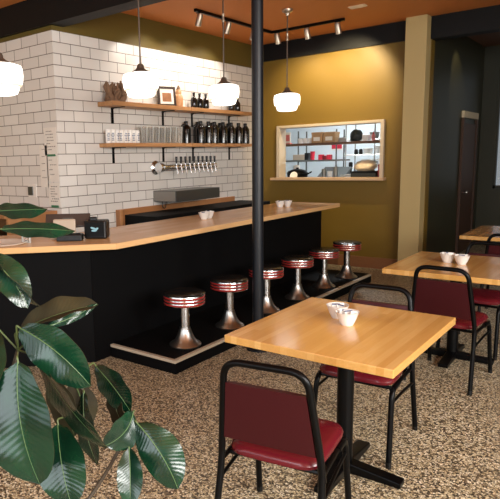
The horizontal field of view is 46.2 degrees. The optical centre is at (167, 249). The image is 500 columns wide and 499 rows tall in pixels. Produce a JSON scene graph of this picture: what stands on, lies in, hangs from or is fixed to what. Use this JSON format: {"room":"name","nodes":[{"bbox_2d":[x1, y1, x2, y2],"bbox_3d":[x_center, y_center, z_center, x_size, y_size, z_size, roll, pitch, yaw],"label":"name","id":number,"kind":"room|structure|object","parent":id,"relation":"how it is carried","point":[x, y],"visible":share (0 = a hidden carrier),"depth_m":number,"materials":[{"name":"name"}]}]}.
{"room":"restaurant","nodes":[
{"label":"restaurant","id":0,"kind":"room"},
{"bbox_2d":[0,25,76,232],"bbox_3d":[-2.159,-1.113,7.204,2.720,3.370,0.210,6,12,40],"label":"wall","id":1,"kind":"structure","parent":0,"point":[43,100],"depth_m":6.41,"materials":[{"name":"white tile"}]},
{"bbox_2d":[28,184,36,197],"bbox_3d":[-1.563,-0.673,6.622,0.155,0.150,0.020,6,12,40],"label":"wall switch","id":2,"kind":"object","parent":1,"relation":"attached to","point":[32,190],"visible":1,"depth_m":6.61,"materials":[{"name":"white plastic"}]},
{"bbox_2d":[39,145,48,186],"bbox_3d":[-1.381,-0.926,6.429,0.140,0.460,0.005,6,12,40],"label":"paper sheet","id":3,"kind":"object","parent":1,"relation":"attached to","point":[42,150],"visible":1,"depth_m":6.43,"materials":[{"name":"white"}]},
{"bbox_2d":[43,127,56,156],"bbox_3d":[-1.285,-1.177,6.302,0.210,0.312,0.009,6,12,40],"label":"paper sheet","id":4,"kind":"object","parent":1,"relation":"attached to","point":[50,139],"visible":1,"depth_m":6.29,"materials":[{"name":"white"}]},
{"bbox_2d":[47,156,58,181],"bbox_3d":[-1.266,-0.885,6.338,0.190,0.280,0.005,6,12,40],"label":"paper sheet","id":5,"kind":"object","parent":1,"relation":"attached to","point":[53,170],"visible":1,"depth_m":6.33,"materials":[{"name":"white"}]},
{"bbox_2d":[48,183,60,207],"bbox_3d":[-1.258,-0.603,6.382,0.190,0.272,0.009,6,12,40],"label":"paper sheet","id":6,"kind":"object","parent":1,"relation":"attached to","point":[54,188],"visible":1,"depth_m":6.38,"materials":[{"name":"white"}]},
{"bbox_2d":[63,12,251,232],"bbox_3d":[0.102,-1.288,7.937,0.220,3.370,3.950,6,12,40],"label":"wall","id":7,"kind":"structure","parent":0,"point":[103,187],"depth_m":7.24,"materials":[{"name":"white tile"}]},
{"bbox_2d":[98,101,190,125],"bbox_3d":[-0.247,-1.665,7.106,0.245,0.235,1.450,6,12,40],"label":"wall shelf","id":8,"kind":"object","parent":7,"relation":"attached to","point":[111,104],"visible":1,"depth_m":6.90,"materials":[{"name":"brown wood"}]},
{"bbox_2d":[103,81,126,101],"bbox_3d":[-0.612,-1.810,6.641,0.221,0.258,0.274,6,12,40],"label":"driftwood sculpture","id":9,"kind":"object","parent":8,"relation":"on","point":[112,92],"visible":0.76,"depth_m":6.63,"materials":[{"name":"brown wood"}]},
{"bbox_2d":[157,86,176,105],"bbox_3d":[-0.015,-1.956,7.360,0.260,0.251,0.053,-7,10,-29],"label":"picture frame","id":10,"kind":"object","parent":8,"relation":"on","point":[165,95],"visible":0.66,"depth_m":7.35,"materials":[{"name":"brown"}]},
{"bbox_2d":[162,93,171,101],"bbox_3d":[-0.011,-1.946,7.356,0.130,0.110,0.002,-7,3,-29],"label":"picture","id":11,"kind":"object","parent":10,"relation":"attached to","point":[166,97],"depth_m":7.35},
{"bbox_2d":[175,85,182,105],"bbox_3d":[0.140,-2.001,7.518,0.140,0.280,0.119,-3,9,-10],"label":"figurine","id":12,"kind":"object","parent":8,"relation":"on","point":[179,98],"visible":0.87,"depth_m":7.48,"materials":[{"name":"beige ceramic"}]},
{"bbox_2d":[99,143,191,162],"bbox_3d":[-0.235,-1.206,7.178,0.245,0.230,1.450,6,12,40],"label":"wall shelf","id":13,"kind":"object","parent":7,"relation":"attached to","point":[113,145],"visible":1,"depth_m":6.93,"materials":[{"name":"brown wood"}]},
{"bbox_2d":[105,129,110,142],"bbox_3d":[-0.688,-1.308,6.657,0.065,0.156,0.064,6,12,40],"label":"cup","id":14,"kind":"object","parent":13,"relation":"on","point":[107,131],"visible":0.93,"depth_m":6.63,"materials":[{"name":"white paper"}]},
{"bbox_2d":[115,130,119,142],"bbox_3d":[-0.598,-1.327,6.763,0.065,0.156,0.064,0,9,11],"label":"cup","id":15,"kind":"object","parent":13,"relation":"on","point":[117,134],"visible":0.78,"depth_m":6.74,"materials":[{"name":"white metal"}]},
{"bbox_2d":[181,121,190,142],"bbox_3d":[0.245,-1.584,7.792,0.135,0.302,0.130,-5,9,-18],"label":"growler","id":16,"kind":"object","parent":13,"relation":"on","point":[186,132],"visible":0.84,"depth_m":7.75,"materials":[{"name":"brown glass"}]},
{"bbox_2d":[151,156,216,174],"bbox_3d":[0.272,-1.150,7.810,0.224,0.227,1.280,6,12,40],"label":"tap tower","id":17,"kind":"object","parent":7,"relation":"attached to","point":[156,167],"visible":1,"depth_m":7.64,"materials":[{"name":"silver metal"}]},
{"bbox_2d":[174,156,178,173],"bbox_3d":[0.107,-1.100,7.509,0.084,0.224,0.034,6,12,40],"label":"faucet","id":18,"kind":"object","parent":17,"relation":"on","point":[176,158],"depth_m":7.50,"materials":[{"name":"silver plastic"}]},
{"bbox_2d":[179,156,182,173],"bbox_3d":[0.168,-1.113,7.580,0.084,0.224,0.034,6,12,40],"label":"faucet","id":19,"kind":"object","parent":17,"relation":"on","point":[180,165],"depth_m":7.57,"materials":[{"name":"silver plastic"}]},
{"bbox_2d":[183,156,187,172],"bbox_3d":[0.229,-1.126,7.652,0.084,0.224,0.034,6,12,40],"label":"faucet","id":20,"kind":"object","parent":17,"relation":"on","point":[185,157],"depth_m":7.64,"materials":[{"name":"silver plastic"}]},
{"bbox_2d":[187,156,191,172],"bbox_3d":[0.290,-1.139,7.724,0.084,0.224,0.034,6,12,40],"label":"faucet","id":21,"kind":"object","parent":17,"relation":"on","point":[188,165],"depth_m":7.71,"materials":[{"name":"silver metal"}]},
{"bbox_2d":[192,156,196,172],"bbox_3d":[0.351,-1.151,7.795,0.084,0.224,0.034,6,12,40],"label":"faucet","id":22,"kind":"object","parent":17,"relation":"on","point":[193,165],"depth_m":7.78,"materials":[{"name":"silver metal"}]},
{"bbox_2d":[196,156,200,172],"bbox_3d":[0.412,-1.164,7.867,0.084,0.224,0.034,6,12,40],"label":"faucet","id":23,"kind":"object","parent":17,"relation":"on","point":[197,165],"depth_m":7.85,"materials":[{"name":"silver metal"}]},
{"bbox_2d":[200,156,204,171],"bbox_3d":[0.474,-1.177,7.939,0.084,0.224,0.034,6,12,40],"label":"faucet","id":24,"kind":"object","parent":17,"relation":"on","point":[202,157],"depth_m":7.93,"materials":[{"name":"silver plastic"}]},
{"bbox_2d":[204,156,208,171],"bbox_3d":[0.535,-1.190,8.010,0.084,0.224,0.034,6,12,40],"label":"faucet","id":25,"kind":"object","parent":17,"relation":"on","point":[205,164],"depth_m":8.00,"materials":[{"name":"silver plastic"}]},
{"bbox_2d":[208,156,212,171],"bbox_3d":[0.596,-1.203,8.082,0.084,0.224,0.034,6,12,40],"label":"faucet","id":26,"kind":"object","parent":17,"relation":"on","point":[209,164],"depth_m":8.07,"materials":[{"name":"silver plastic"}]},
{"bbox_2d":[153,187,219,208],"bbox_3d":[0.265,-0.695,7.736,0.380,0.238,0.964,6,12,40],"label":"drip tray","id":27,"kind":"object","parent":7,"relation":"attached to","point":[192,193],"visible":1,"depth_m":7.47,"materials":[{"name":"grey metal"}]},
{"bbox_2d":[180,107,251,126],"bbox_3d":[0.707,-1.866,8.226,0.245,0.235,1.500,6,12,40],"label":"wall shelf","id":28,"kind":"object","parent":7,"relation":"attached to","point":[194,110],"visible":0.86,"depth_m":8.07,"materials":[{"name":"brown wood"}]},
{"bbox_2d":[191,93,196,107],"bbox_3d":[0.352,-2.014,7.786,0.090,0.212,0.090,6,12,40],"label":"bottle","id":29,"kind":"object","parent":28,"relation":"on","point":[193,99],"visible":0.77,"depth_m":7.76,"materials":[{"name":"brown glass"}]},
{"bbox_2d":[197,93,202,107],"bbox_3d":[0.435,-2.031,7.884,0.090,0.212,0.090,6,12,40],"label":"bottle","id":30,"kind":"object","parent":28,"relation":"on","point":[199,99],"visible":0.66,"depth_m":7.85,"materials":[{"name":"brown glass"}]},
{"bbox_2d":[203,94,208,108],"bbox_3d":[0.525,-2.050,7.990,0.090,0.212,0.090,6,12,40],"label":"bottle","id":31,"kind":"object","parent":28,"relation":"on","point":[205,100],"visible":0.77,"depth_m":7.96,"materials":[{"name":"brown glass"}]},
{"bbox_2d":[235,98,240,110],"bbox_3d":[1.040,-2.158,8.593,0.090,0.212,0.090,6,12,40],"label":"bottle","id":32,"kind":"object","parent":28,"relation":"on","point":[237,104],"visible":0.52,"depth_m":8.56,"materials":[{"name":"brown glass"}]},
{"bbox_2d":[192,143,251,160],"bbox_3d":[0.719,-1.407,8.298,0.245,0.230,1.500,6,12,40],"label":"wall shelf","id":33,"kind":"object","parent":7,"relation":"attached to","point":[194,145],"visible":0.88,"depth_m":8.11,"materials":[{"name":"brown wood"}]},
{"bbox_2d":[193,122,198,142],"bbox_3d":[0.412,-1.620,7.988,0.135,0.302,0.130,-5,9,-18],"label":"growler","id":34,"kind":"object","parent":33,"relation":"on","point":[196,124],"visible":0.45,"depth_m":7.95,"materials":[{"name":"brown glass"}]},
{"bbox_2d":[196,121,204,142],"bbox_3d":[0.448,-1.597,7.836,0.130,0.302,0.135,6,12,40],"label":"growler","id":35,"kind":"object","parent":33,"relation":"on","point":[200,129],"visible":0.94,"depth_m":7.79,"materials":[{"name":"brown glass"}]},
{"bbox_2d":[205,121,212,142],"bbox_3d":[0.564,-1.621,7.972,0.130,0.302,0.135,5,11,34],"label":"growler","id":36,"kind":"object","parent":33,"relation":"on","point":[208,128],"visible":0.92,"depth_m":7.92,"materials":[{"name":"brown glass"}]},
{"bbox_2d":[212,122,218,142],"bbox_3d":[0.654,-1.640,8.077,0.135,0.302,0.130,-10,12,-43],"label":"growler","id":37,"kind":"object","parent":33,"relation":"on","point":[215,127],"visible":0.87,"depth_m":8.03,"materials":[{"name":"brown glass"}]},
{"bbox_2d":[219,122,227,142],"bbox_3d":[0.792,-1.669,8.239,0.130,0.302,0.135,4,10,31],"label":"growler","id":38,"kind":"object","parent":33,"relation":"on","point":[223,132],"visible":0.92,"depth_m":8.19,"materials":[{"name":"brown glass"}]},
{"bbox_2d":[227,123,235,143],"bbox_3d":[0.924,-1.697,8.394,0.130,0.302,0.135,6,12,40],"label":"growler","id":39,"kind":"object","parent":33,"relation":"on","point":[231,130],"visible":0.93,"depth_m":8.34,"materials":[{"name":"brown glass"}]},
{"bbox_2d":[235,123,242,143],"bbox_3d":[1.052,-1.724,8.545,0.130,0.302,0.135,3,10,28],"label":"growler","id":40,"kind":"object","parent":33,"relation":"on","point":[239,131],"visible":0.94,"depth_m":8.50,"materials":[{"name":"brown glass"}]},
{"bbox_2d":[242,123,249,143],"bbox_3d":[1.168,-1.748,8.680,0.135,0.302,0.130,-10,12,-43],"label":"growler","id":41,"kind":"object","parent":33,"relation":"on","point":[246,133],"visible":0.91,"depth_m":8.63,"materials":[{"name":"brown glass"}]},
{"bbox_2d":[0,245,499,498],"bbox_3d":[1.151,0.906,5.017,10.900,0.120,14.200,6,12,40],"label":"floor","id":42,"kind":"structure","parent":0,"point":[454,450],"depth_m":3.54,"materials":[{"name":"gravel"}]},
{"bbox_2d":[0,210,56,235],"bbox_3d":[-2.085,0.091,6.792,1.750,1.115,0.638,6,12,40],"label":"countertop","id":43,"kind":"structure","parent":42,"relation":"on","point":[4,220],"depth_m":6.23,"materials":[{"name":"brown wood"}]},
{"bbox_2d":[0,203,184,498],"bbox_3d":[-0.344,0.691,1.257,0.531,1.546,0.587,6,12,40],"label":"rubber plant","id":44,"kind":"object","parent":42,"relation":"on","point":[31,450],"visible":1,"depth_m":1.19,"materials":[{"name":"green plant"}]},
{"bbox_2d":[0,202,339,367],"bbox_3d":[-0.043,0.225,5.957,5.995,1.000,1.802,-8,11,-36],"label":"bar counter","id":45,"kind":"object","parent":42,"relation":"on","point":[127,273],"depth_m":5.15,"materials":[{"name":"black wood"}]},
{"bbox_2d":[0,239,27,246],"bbox_3d":[-1.337,-0.054,4.671,0.400,0.016,0.400,6,12,40],"label":"tray","id":46,"kind":"object","parent":45,"relation":"on","point":[3,242],"visible":0.91,"depth_m":4.69,"materials":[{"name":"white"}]},
{"bbox_2d":[0,235,116,253],"bbox_3d":[-1.559,-0.035,4.800,2.227,0.048,0.826,-3,9,-7],"label":"countertop","id":47,"kind":"structure","parent":45,"relation":"on","point":[38,244],"depth_m":4.51,"materials":[{"name":"brown wood"}]},
{"bbox_2d":[56,233,83,241],"bbox_3d":[-0.807,-0.104,4.753,0.210,0.062,0.100,-1,9,2],"label":"receipt printer","id":48,"kind":"object","parent":45,"relation":"on","point":[73,236],"visible":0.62,"depth_m":4.71,"materials":[{"name":"black plastic"}]},
{"bbox_2d":[45,213,96,239],"bbox_3d":[-0.816,-0.200,4.893,0.445,0.206,0.188,-1,9,2],"label":"monitor","id":49,"kind":"object","parent":45,"relation":"on","point":[71,221],"visible":0.52,"depth_m":4.87,"materials":[{"name":"brown plastic"}]},
{"bbox_2d":[84,219,109,238],"bbox_3d":[-0.630,-0.173,4.861,0.249,0.155,0.164,0,9,8],"label":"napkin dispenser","id":50,"kind":"object","parent":45,"relation":"on","point":[99,228],"visible":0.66,"depth_m":4.80,"materials":[{"name":"black plastic"}]},
{"bbox_2d":[198,212,209,219],"bbox_3d":[0.386,-0.359,6.144,0.122,0.072,0.122,6,12,40],"label":"bowl","id":51,"kind":"object","parent":45,"relation":"on","point":[203,216],"visible":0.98,"depth_m":6.11,"materials":[{"name":"white ceramic"}]},
{"bbox_2d":[78,202,339,248],"bbox_3d":[0.634,-0.342,6.381,0.830,0.048,4.209,6,12,40],"label":"countertop","id":52,"kind":"structure","parent":45,"relation":"on","point":[131,235],"depth_m":5.76,"materials":[{"name":"brown wood"}]},
{"bbox_2d":[116,196,269,226],"bbox_3d":[0.478,-0.117,7.873,0.618,1.055,2.680,6,12,40],"label":"counter","id":53,"kind":"object","parent":42,"relation":"on","point":[128,216],"visible":0.12,"depth_m":7.45,"materials":[{"name":"black"}]},
{"bbox_2d":[110,268,370,374],"bbox_3d":[1.075,0.612,6.169,0.710,0.109,4.010,6,12,40],"label":"step platform","id":54,"kind":"object","parent":42,"relation":"on","point":[151,348],"visible":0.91,"depth_m":5.16,"materials":[{"name":"black metal"}]},
{"bbox_2d":[163,287,204,348],"bbox_3d":[0.141,0.567,4.782,0.348,0.458,0.348,6,12,40],"label":"bar stool","id":55,"kind":"object","parent":54,"relation":"on","point":[184,298],"visible":1,"depth_m":4.72,"materials":[{"name":"silver metal"}]},
{"bbox_2d":[163,287,204,297],"bbox_3d":[0.135,0.352,4.748,0.348,0.023,0.348,6,12,40],"label":"seat cushion","id":56,"kind":"object","parent":55,"relation":"on","point":[182,292],"depth_m":4.69,"materials":[{"name":"black leather"}]},
{"bbox_2d":[210,274,247,329],"bbox_3d":[0.564,0.478,5.279,0.348,0.458,0.348,6,12,40],"label":"bar stool","id":57,"kind":"object","parent":54,"relation":"on","point":[227,283],"visible":0.99,"depth_m":5.21,"materials":[{"name":"silver metal"}]},
{"bbox_2d":[210,274,247,282],"bbox_3d":[0.559,0.263,5.245,0.348,0.023,0.348,6,12,40],"label":"seat cushion","id":58,"kind":"object","parent":57,"relation":"on","point":[226,278],"depth_m":5.19,"materials":[{"name":"black leather"}]},
{"bbox_2d":[249,264,283,313],"bbox_3d":[0.988,0.389,5.776,0.348,0.458,0.348,6,12,40],"label":"bar stool","id":59,"kind":"object","parent":54,"relation":"on","point":[271,271],"visible":0.66,"depth_m":5.71,"materials":[{"name":"silver metal"}]},
{"bbox_2d":[249,264,283,270],"bbox_3d":[0.982,0.174,5.742,0.348,0.023,0.348,6,12,40],"label":"seat cushion","id":60,"kind":"object","parent":59,"relation":"on","point":[267,267],"depth_m":5.66,"materials":[{"name":"black leather"}]},
{"bbox_2d":[281,254,313,299],"bbox_3d":[1.411,0.300,6.273,0.348,0.458,0.348,6,12,40],"label":"bar stool","id":61,"kind":"object","parent":54,"relation":"on","point":[297,262],"visible":0.97,"depth_m":6.21,"materials":[{"name":"silver metal"}]},
{"bbox_2d":[281,254,313,260],"bbox_3d":[1.406,0.085,6.239,0.348,0.023,0.348,6,12,40],"label":"seat cushion","id":62,"kind":"object","parent":61,"relation":"on","point":[295,257],"depth_m":6.17,"materials":[{"name":"black leather"}]},
{"bbox_2d":[309,247,339,288],"bbox_3d":[1.835,0.211,6.770,0.348,0.458,0.348,6,12,40],"label":"bar stool","id":63,"kind":"object","parent":54,"relation":"on","point":[323,253],"visible":0.97,"depth_m":6.71,"materials":[{"name":"silver metal"}]},
{"bbox_2d":[309,247,339,251],"bbox_3d":[1.829,-0.004,6.736,0.348,0.023,0.348,6,12,40],"label":"seat cushion","id":64,"kind":"object","parent":63,"relation":"on","point":[314,249],"depth_m":6.66,"materials":[{"name":"black leather"}]},
{"bbox_2d":[333,240,361,278],"bbox_3d":[2.259,0.122,7.267,0.348,0.458,0.348,6,12,40],"label":"bar stool","id":65,"kind":"object","parent":54,"relation":"on","point":[347,246],"visible":0.97,"depth_m":7.20,"materials":[{"name":"silver metal"}]},
{"bbox_2d":[333,240,361,244],"bbox_3d":[2.253,-0.093,7.233,0.348,0.023,0.348,6,12,40],"label":"seat cushion","id":66,"kind":"object","parent":65,"relation":"on","point":[338,242],"depth_m":7.15,"materials":[{"name":"black leather"}]},
{"bbox_2d":[246,0,266,352],"bbox_3d":[0.741,-0.655,4.747,0.200,3.070,0.200,6,12,40],"label":"support post","id":67,"kind":"object","parent":42,"relation":"on","point":[256,5],"visible":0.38,"depth_m":4.70,"materials":[{"name":"black metal"}]},
{"bbox_2d":[214,359,351,498],"bbox_3d":[0.502,0.823,2.467,0.475,0.868,0.561,4,10,30],"label":"dining chair","id":68,"kind":"object","parent":42,"relation":"on","point":[283,428],"visible":1,"depth_m":2.26,"materials":[{"name":"red leather"}]},
{"bbox_2d":[286,129,349,170],"bbox_3d":[2.716,-1.104,10.483,1.100,2.080,0.500,6,12,40],"label":"shelf unit","id":69,"kind":"object","parent":42,"relation":"on","point":[335,159],"visible":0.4,"depth_m":10.17,"materials":[{"name":"silver metal"}]},
{"bbox_2d":[293,153,310,159],"bbox_3d":[2.422,-1.679,10.405,0.300,0.125,0.120,6,12,40],"label":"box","id":70,"kind":"object","parent":69,"relation":"on","point":[306,156],"visible":0.96,"depth_m":10.33,"materials":[{"name":"beige cardboard"}]},
{"bbox_2d":[317,167,351,176],"bbox_3d":[2.775,-0.674,9.793,0.600,1.440,0.440,6,12,40],"label":"hood","id":71,"kind":"object","parent":42,"relation":"on","point":[341,170],"visible":0.02,"depth_m":9.66,"materials":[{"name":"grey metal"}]},
{"bbox_2d":[225,297,455,493],"bbox_3d":[0.936,0.772,3.085,0.848,0.752,0.977,6,12,40],"label":"dining table","id":72,"kind":"object","parent":42,"relation":"on","point":[382,341],"visible":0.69,"depth_m":2.92,"materials":[{"name":"brown wood"}]},
{"bbox_2d":[326,302,348,318],"bbox_3d":[0.938,0.340,3.180,0.122,0.072,0.122,6,12,40],"label":"bowl","id":73,"kind":"object","parent":72,"relation":"on","point":[332,311],"visible":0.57,"depth_m":3.15,"materials":[{"name":"white ceramic"}]},
{"bbox_2d":[335,308,358,325],"bbox_3d":[0.948,0.362,3.041,0.122,0.072,0.122,6,12,40],"label":"bowl","id":74,"kind":"object","parent":72,"relation":"on","point":[345,319],"visible":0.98,"depth_m":3.00,"materials":[{"name":"white ceramic"}]},
{"bbox_2d":[344,124,379,170],"bbox_3d":[3.552,-1.036,9.677,1.066,2.150,0.422,6,12,40],"label":"wire rack","id":75,"kind":"object","parent":42,"relation":"on","point":[374,154],"visible":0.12,"depth_m":9.70,"materials":[{"name":"silver metal"}]},
{"bbox_2d":[344,154,379,155],"bbox_3d":[3.537,-1.584,9.591,1.066,0.016,0.415,6,12,40],"label":"wire shelf","id":76,"kind":"object","parent":75,"relation":"attached to","point":[345,154],"depth_m":9.57,"materials":[{"name":"silver metal"}]},
{"bbox_2d":[313,283,417,468],"bbox_3d":[1.136,0.674,3.314,0.475,0.868,0.561,5,11,36],"label":"dining chair","id":77,"kind":"object","parent":42,"relation":"on","point":[326,370],"visible":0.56,"depth_m":3.27,"materials":[{"name":"black metal"}]},
{"bbox_2d":[382,251,499,367],"bbox_3d":[2.326,0.486,4.679,0.835,0.752,0.984,6,12,40],"label":"dining table","id":78,"kind":"object","parent":42,"relation":"on","point":[481,269],"visible":0.66,"depth_m":4.54,"materials":[{"name":"brown wood"}]},
{"bbox_2d":[440,252,455,262],"bbox_3d":[2.283,0.067,4.697,0.122,0.072,0.122,6,12,40],"label":"bowl","id":79,"kind":"object","parent":78,"relation":"on","point":[446,258],"visible":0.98,"depth_m":4.66,"materials":[{"name":"white ceramic"}]},
{"bbox_2d":[454,254,469,264],"bbox_3d":[2.345,0.082,4.593,0.122,0.072,0.122,6,12,40],"label":"bowl","id":80,"kind":"object","parent":78,"relation":"on","point":[460,260],"visible":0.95,"depth_m":4.56,"materials":[{"name":"white ceramic"}]},
{"bbox_2d":[402,265,491,395],"bbox_3d":[2.061,0.511,4.197,0.475,0.868,0.561,7,12,42],"label":"dining chair","id":81,"kind":"object","parent":42,"relation":"on","point":[436,297],"visible":0.75,"depth_m":3.99,"materials":[{"name":"red leather"}]},
{"bbox_2d":[436,241,499,360],"bbox_3d":[2.609,0.396,4.836,0.475,0.868,0.561,7,12,44],"label":"dining chair","id":82,"kind":"object","parent":42,"relation":"on","point":[483,297],"visible":0.37,"depth_m":4.67,"materials":[{"name":"black metal"}]},
{"bbox_2d":[459,225,499,241],"bbox_3d":[3.799,0.182,6.369,0.835,0.752,1.060,6,12,40],"label":"dining table","id":83,"kind":"object","parent":42,"relation":"on","point":[483,232],"visible":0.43,"depth_m":6.26,"materials":[{"name":"brown wood"}]},
{"bbox_2d":[477,233,499,311],"bbox_3d":[3.366,0.246,5.663,0.475,0.868,0.561,5,11,36],"label":"dining chair","id":84,"kind":"object","parent":42,"relation":"on","point":[490,249],"visible":0.16,"depth_m":5.51,"materials":[{"name":"red leather"}]},
{"bbox_3d":[2.737,-0.476,9.099,2.200,1.265,0.630,6,12,40],"label":"countertop","id":85,"kind":"structure","parent":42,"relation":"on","visible":0},
{"bbox_2d":[287,167,311,176],"bbox_3d":[2.125,-1.243,9.397,0.356,0.192,0.356,-2,9,-5],"label":"pan","id":86,"kind":"object","parent":85,"relation":"on","point":[300,172],"visible":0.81,"depth_m":9.28,"materials":[{"name":"black metal"}]},
{"bbox_2d":[286,140,379,146],"bbox_3d":[2.671,-1.373,8.908,2.300,0.570,0.340,6,12,40],"label":"shelf","id":87,"kind":"object","parent":85,"relation":"on","point":[372,141],"visible":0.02,"depth_m":8.79,"materials":[{"name":"brown metal"}]},
{"bbox_2d":[286,132,291,143],"bbox_3d":[1.964,-1.820,9.430,0.120,0.190,0.080,6,12,40],"label":"card holder","id":88,"kind":"object","parent":87,"relation":"on","point":[288,134],"visible":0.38,"depth_m":9.41,"materials":[{"name":"white paper"}]},
{"bbox_2d":[311,132,322,142],"bbox_3d":[2.388,-1.764,9.080,0.183,0.165,0.188,6,12,40],"label":"carton","id":89,"kind":"object","parent":87,"relation":"on","point":[317,137],"visible":0.73,"depth_m":9.00,"materials":[{"name":"brown cardboard"}]},
{"bbox_2d":[323,132,339,142],"bbox_3d":[2.543,-1.746,8.951,0.198,0.160,0.188,6,12,40],"label":"carton","id":90,"kind":"object","parent":87,"relation":"on","point":[327,136],"visible":0.84,"depth_m":8.88,"materials":[{"name":"brown cardboard"}]},
{"bbox_2d":[350,129,362,140],"bbox_3d":[2.849,-1.726,8.693,0.192,0.184,0.163,6,12,40],"label":"bag","id":91,"kind":"object","parent":87,"relation":"on","point":[355,135],"visible":0.91,"depth_m":8.64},
{"bbox_2d":[350,171,377,176],"bbox_3d":[2.986,-1.117,8.659,0.400,0.125,0.280,6,12,40],"label":"tray","id":92,"kind":"object","parent":85,"relation":"on","point":[353,173],"visible":0.56,"depth_m":8.54,"materials":[{"name":"black metal"}]},
{"bbox_2d":[354,160,376,170],"bbox_3d":[2.968,-1.263,8.645,0.341,0.168,0.235,6,12,40],"label":"bread bag","id":93,"kind":"object","parent":92,"relation":"on","point":[364,165],"visible":0.91,"depth_m":8.56,"materials":[{"name":"beige plastic"}]},
{"bbox_2d":[0,0,499,46],"bbox_3d":[1.057,-2.531,4.480,10.900,0.100,14.200,6,12,40],"label":"ceiling","id":94,"kind":"structure","parent":0,"point":[179,13],"depth_m":7.08,"materials":[{"name":"orange paint"}]},
{"bbox_2d":[0,53,22,96],"bbox_3d":[-1.173,-1.690,3.892,0.316,1.260,0.316,6,12,40],"label":"pendant lamp","id":95,"kind":"object","parent":94,"relation":"hanging from","point":[11,74],"visible":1,"depth_m":3.88,"materials":[{"name":"white glass"}]},
{"bbox_2d":[0,0,166,38],"bbox_3d":[0.899,-2.299,4.318,10.900,0.300,0.210,6,12,40],"label":"ceiling beam","id":96,"kind":"structure","parent":94,"relation":"attached to","point":[27,15],"depth_m":5.94,"materials":[{"name":"black paint"}]},
{"bbox_2d":[123,0,158,97],"bbox_3d":[-0.248,-1.922,4.972,0.316,1.185,0.316,6,12,40],"label":"pendant lamp","id":97,"kind":"object","parent":94,"relation":"hanging from","point":[138,83],"visible":1,"depth_m":4.94,"materials":[{"name":"white glass"}]},
{"bbox_2d":[209,0,238,105],"bbox_3d":[0.575,-2.095,5.938,0.316,1.185,0.316,6,12,40],"label":"pendant lamp","id":98,"kind":"object","parent":94,"relation":"hanging from","point":[223,93],"visible":1,"depth_m":5.90,"materials":[{"name":"white glass"}]},
{"bbox_2d":[194,8,270,39],"bbox_3d":[0.866,-2.829,7.374,0.115,0.193,1.720,6,12,40],"label":"track light","id":99,"kind":"object","parent":94,"relation":"attached to","point":[200,13],"visible":0.67,"depth_m":7.17,"materials":[{"name":"black metal"}]},
{"bbox_2d":[274,8,299,111],"bbox_3d":[1.442,-2.277,6.956,0.316,1.185,0.316,6,12,40],"label":"pendant lamp","id":100,"kind":"object","parent":94,"relation":"hanging from","point":[286,101],"visible":1,"depth_m":6.92,"materials":[{"name":"white glass"}]},
{"bbox_2d":[270,18,344,44],"bbox_3d":[1.857,-2.910,7.718,1.070,0.192,0.109,6,12,40],"label":"track light","id":101,"kind":"object","parent":94,"relation":"attached to","point":[336,22],"visible":1,"depth_m":7.67,"materials":[{"name":"black metal"}]},
{"bbox_2d":[286,123,380,176],"bbox_3d":[3.399,-1.623,10.769,3.800,2.980,0.150,6,12,40],"label":"wall","id":102,"kind":"structure","parent":0,"point":[316,168],"depth_m":10.95,"materials":[{"name":"white paint"}]},
{"bbox_2d":[263,39,434,258],"bbox_3d":[2.423,-1.462,8.646,2.840,3.370,0.150,6,12,40],"label":"wall","id":103,"kind":"structure","parent":0,"point":[364,83],"depth_m":8.35,"materials":[{"name":"yellow paint"}]},
{"bbox_2d":[270,119,385,180],"bbox_3d":[2.387,-1.461,8.611,1.790,0.840,0.290,6,12,40],"label":"window","id":104,"kind":"structure","parent":103,"relation":"in","point":[280,130],"depth_m":8.62,"materials":[{"name":"beige wood"}]},
{"bbox_2d":[263,21,405,61],"bbox_3d":[2.301,-2.990,8.353,2.347,0.255,0.035,6,12,40],"label":"trim","id":105,"kind":"structure","parent":103,"relation":"attached to","point":[394,32],"depth_m":8.22,"materials":[{"name":"black paint"}]},
{"bbox_2d":[327,254,397,268],"bbox_3d":[2.389,0.133,8.842,2.350,0.160,0.030,6,12,40],"label":"baseboard","id":106,"kind":"structure","parent":103,"relation":"attached to","point":[356,261],"depth_m":8.41,"materials":[{"name":"brown wood"}]},
{"bbox_2d":[431,5,499,40],"bbox_3d":[5.587,-2.655,5.719,5.565,0.280,0.195,6,12,40],"label":"ceiling beam","id":107,"kind":"structure","parent":103,"relation":"attached to","point":[484,20],"depth_m":7.17,"materials":[{"name":"black paint"}]},
{"bbox_2d":[397,14,431,261],"bbox_3d":[3.342,-1.348,7.757,0.266,3.370,0.360,6,12,40],"label":"column","id":108,"kind":"structure","parent":0,"point":[418,28],"depth_m":7.59,"materials":[{"name":"brown paint"}]},
{"bbox_2d":[426,36,484,252],"bbox_3d":[4.421,-1.559,8.921,0.134,3.370,2.840,6,12,40],"label":"wall","id":109,"kind":"structure","parent":0,"point":[458,62],"depth_m":8.51,"materials":[{"name":"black paint"}]},
{"bbox_2d":[455,111,478,253],"bbox_3d":[4.909,-1.081,9.374,0.111,2.260,0.940,6,12,40],"label":"door","id":110,"kind":"structure","parent":109,"relation":"in","point":[469,132],"depth_m":9.35,"materials":[{"name":"brown wood"}]},
{"bbox_2d":[474,45,499,245],"bbox_3d":[7.513,-1.542,8.272,5.700,3.370,0.150,6,12,40],"label":"wall","id":111,"kind":"structure","parent":0,"point":[488,197],"depth_m":9.86,"materials":[{"name":"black paint"}]},
{"bbox_2d":[493,74,499,187],"bbox_3d":[6.067,-1.998,9.403,1.230,2.000,0.080,6,12,40],"label":"window","id":112,"kind":"structure","parent":111,"relation":"in","point":[498,107],"depth_m":9.80,"materials":[{"name":"green paint"}]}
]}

